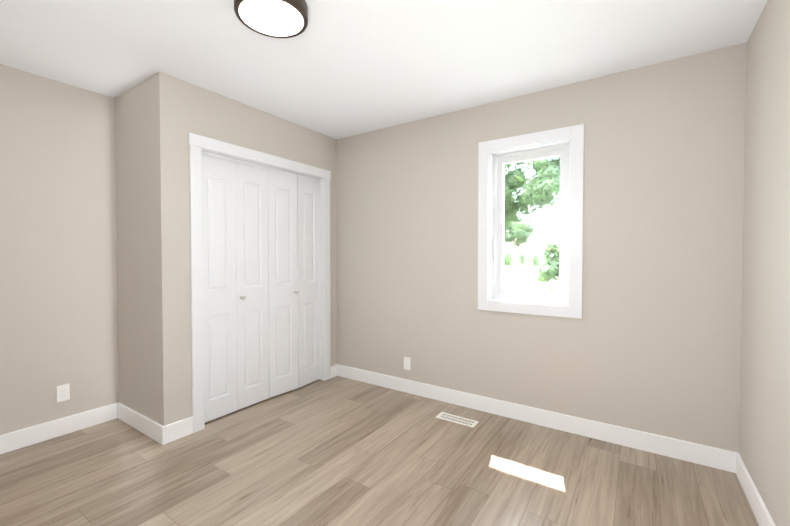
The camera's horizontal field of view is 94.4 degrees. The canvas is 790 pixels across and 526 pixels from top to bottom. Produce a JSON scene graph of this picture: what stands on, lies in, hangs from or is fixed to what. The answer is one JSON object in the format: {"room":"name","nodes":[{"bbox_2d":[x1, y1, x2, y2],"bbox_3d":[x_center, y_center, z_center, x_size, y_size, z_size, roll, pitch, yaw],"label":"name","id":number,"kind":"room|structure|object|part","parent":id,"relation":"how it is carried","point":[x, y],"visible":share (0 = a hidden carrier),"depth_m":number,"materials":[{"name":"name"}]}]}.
{"room":"empty bedroom","nodes":[
{"label":"empty bedroom","id":0,"kind":"room"},
{"bbox_2d":[0,64,118,434],"bbox_3d":[-2.264,-0.030,2.761,0.100,2.470,3.620,1,1,34],"label":"wall","id":1,"kind":"structure","parent":0,"point":[58,291],"depth_m":2.53,"materials":[{"name":"beige paint"}]},
{"bbox_2d":[0,403,116,454],"bbox_3d":[-2.661,1.159,2.085,0.016,0.120,1.814,1,1,34],"label":"baseboard","id":2,"kind":"structure","parent":1,"relation":"attached to","point":[21,438],"depth_m":2.53,"materials":[{"name":"white paint"}]},
{"bbox_2d":[56,383,69,401],"bbox_3d":[-2.335,0.914,2.575,0.009,0.115,0.070,1,1,34],"label":"electrical outlet","id":3,"kind":"object","parent":1,"relation":"attached to","point":[63,392],"visible":1,"depth_m":2.57,"materials":[{"name":"white plastic"}]},
{"bbox_2d":[114,72,178,425],"bbox_3d":[-1.824,-0.028,2.672,0.730,2.470,0.100,1,1,34],"label":"wall","id":4,"kind":"structure","parent":0,"point":[146,230],"depth_m":2.54,"materials":[{"name":"beige paint"}]},
{"bbox_2d":[117,402,164,444],"bbox_3d":[-1.843,1.148,2.639,0.730,0.120,0.016,1,1,34],"label":"baseboard","id":5,"kind":"structure","parent":4,"relation":"attached to","point":[150,428],"depth_m":2.60,"materials":[{"name":"white paint"}]},
{"bbox_2d":[175,78,336,420],"bbox_3d":[-1.093,-0.039,3.200,0.100,2.470,1.590,1,1,34],"label":"wall","id":6,"kind":"structure","parent":0,"point":[205,113],"depth_m":2.76,"materials":[{"name":"beige paint"}]},
{"bbox_2d":[164,416,192,443],"bbox_3d":[-1.490,1.150,2.524,0.016,0.120,0.185,1,1,34],"label":"baseboard","id":7,"kind":"structure","parent":6,"relation":"attached to","point":[174,431],"depth_m":2.51,"materials":[{"name":"white paint"}]},
{"bbox_2d":[188,133,330,432],"bbox_3d":[-1.051,0.138,3.158,0.022,2.119,1.402,1,1,34],"label":"door frame","id":8,"kind":"structure","parent":6,"relation":"attached to","point":[197,144],"depth_m":2.63,"materials":[{"name":"white paint"}]},
{"bbox_2d":[202,149,323,380],"bbox_3d":[-1.101,0.174,3.192,0.100,2.046,1.252,1,1,34],"label":"lining","id":9,"kind":"object","parent":6,"relation":"attached to","point":[321,276],"visible":0.29,"depth_m":3.68,"materials":[{"name":"white paint"}]},
{"bbox_2d":[202,154,319,422],"bbox_3d":[-1.084,0.182,3.182,0.109,2.006,1.216,1,1,34],"label":"door","id":10,"kind":"structure","parent":9,"relation":"attached to","point":[219,281],"depth_m":3.10,"materials":[{"name":"white paint"}]},
{"bbox_3d":[-1.179,0.184,3.060,0.086,2.006,0.301,1,1,34],"label":"bifold door panel","id":11,"kind":"part","parent":10,"relation":"part of","materials":[{"name":"white wood"}]},
{"bbox_3d":[-0.999,0.179,3.308,0.109,2.006,0.303,1,1,34],"label":"bifold door panel","id":12,"kind":"part","parent":10,"relation":"part of","materials":[{"name":"white wood"}]},
{"bbox_3d":[-0.851,0.174,3.575,0.034,2.006,0.301,1,1,29],"label":"bifold door panel","id":13,"kind":"part","parent":10,"relation":"part of","materials":[{"name":"white wood"}]},
{"bbox_2d":[202,151,319,180],"bbox_3d":[-1.104,-0.822,3.174,0.034,0.021,1.216,1,1,34],"label":"track","id":14,"kind":"object","parent":9,"relation":"attached to","point":[240,161],"visible":0.54,"depth_m":3.01,"materials":[{"name":"white metal"}]},
{"bbox_2d":[331,364,336,377],"bbox_3d":[-0.640,1.125,3.798,0.016,0.120,0.099,1,1,34],"label":"baseboard","id":15,"kind":"structure","parent":6,"relation":"attached to","point":[333,370],"depth_m":3.80,"materials":[{"name":"white paint"}]},
{"bbox_2d":[0,376,758,525],"bbox_3d":[-0.561,1.285,1.772,4.060,0.120,3.820,1,1,34],"label":"floor","id":16,"kind":"structure","parent":0,"point":[338,451],"depth_m":2.10,"materials":[{"name":"brown wood"}]},
{"bbox_2d":[436,412,478,427],"bbox_3d":[0.475,1.202,2.810,0.310,0.005,0.110,1,1,34],"label":"floor vent","id":17,"kind":"object","parent":16,"relation":"in","point":[458,420],"visible":1,"depth_m":2.80,"materials":[{"name":"white metal"}]},
{"bbox_2d":[0,0,767,138],"bbox_3d":[-0.561,-1.294,1.720,4.060,0.100,3.820,1,1,34],"label":"ceiling","id":18,"kind":"structure","parent":0,"point":[337,69],"depth_m":2.13,"materials":[{"name":"white paint"}]},
{"bbox_2d":[234,0,307,37],"bbox_3d":[-0.592,-1.208,1.759,0.336,0.075,0.336,1,1,34],"label":"lamp","id":19,"kind":"object","parent":18,"relation":"attached to","point":[279,18],"visible":1,"depth_m":1.74,"materials":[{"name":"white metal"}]},
{"bbox_2d":[336,42,746,452],"bbox_3d":[0.444,-0.040,3.251,4.060,2.470,0.200,1,1,34],"label":"wall","id":20,"kind":"structure","parent":0,"point":[649,341],"depth_m":2.50,"materials":[{"name":"beige paint"}]},
{"bbox_2d":[404,357,410,369],"bbox_3d":[0.111,0.925,3.367,0.070,0.115,0.009,1,1,34],"label":"electrical outlet","id":21,"kind":"object","parent":20,"relation":"attached to","point":[407,363],"visible":1,"depth_m":3.36,"materials":[{"name":"white plastic"}]},
{"bbox_2d":[478,124,583,318],"bbox_3d":[1.040,-0.291,2.825,0.758,1.348,0.198,1,1,34],"label":"window","id":22,"kind":"structure","parent":20,"relation":"in","point":[575,135],"depth_m":2.76,"materials":[{"name":"white paint"}]},
{"bbox_2d":[503,156,559,291],"bbox_3d":[1.055,-0.292,2.847,0.419,1.009,0.004,1,1,34],"label":"window panel","id":23,"kind":"object","parent":22,"relation":"attached to","point":[528,226],"visible":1,"depth_m":2.85,"materials":[{"name":"clear glass"}]},
{"bbox_2d":[337,364,738,472],"bbox_3d":[0.687,1.141,2.982,3.130,0.120,0.016,1,1,34],"label":"baseboard","id":24,"kind":"structure","parent":20,"relation":"attached to","point":[710,456],"depth_m":2.62,"materials":[{"name":"white paint"}]},
{"bbox_2d":[739,0,789,525],"bbox_3d":[1.031,0.014,0.564,0.100,2.470,3.620,1,1,34],"label":"wall","id":25,"kind":"structure","parent":0,"point":[764,441],"depth_m":1.69,"materials":[{"name":"beige paint"}]},
{"bbox_2d":[736,453,775,525],"bbox_3d":[1.006,1.187,0.655,0.016,0.120,3.504,1,1,34],"label":"baseboard","id":26,"kind":"structure","parent":25,"relation":"attached to","point":[762,515],"depth_m":1.80,"materials":[{"name":"white paint"}]},
{"label":"outside","id":27,"kind":"structure","parent":0,"visible":0},
{"bbox_2d":[504,257,558,291],"bbox_3d":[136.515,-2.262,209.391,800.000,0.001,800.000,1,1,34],"label":"ground","id":28,"kind":"structure","parent":27,"point":[526,280],"depth_m":29.38,"materials":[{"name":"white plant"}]},
{"bbox_2d":[504,217,537,266],"bbox_3d":[20.014,-3.696,61.098,7.182,8.776,7.635,1,1,34],"label":"tree","id":29,"kind":"object","parent":28,"relation":"on","point":[513,232],"depth_m":58.97,"materials":[{"name":"green plant"}]},
{"bbox_2d":[504,248,553,265],"bbox_3d":[17.494,-1.110,74.460,105.051,4.391,6.176,1,1,34],"label":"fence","id":30,"kind":"object","parent":28,"relation":"on","point":[510,256],"depth_m":68.40,"materials":[{"name":"white wood"}]},
{"bbox_2d":[504,157,559,228],"bbox_3d":[6.158,-3.176,19.853,7.176,9.381,5.857,1,1,34],"label":"tree","id":31,"kind":"object","parent":28,"relation":"on","point":[536,189],"depth_m":18.30,"materials":[{"name":"green plant"}]},
{"bbox_2d":[537,239,558,290],"bbox_3d":[4.814,0.481,11.193,0.908,2.413,1.051,1,1,34],"label":"bush","id":32,"kind":"object","parent":28,"relation":"on","point":[551,249],"depth_m":10.99,"materials":[{"name":"green plant"}]}
]}

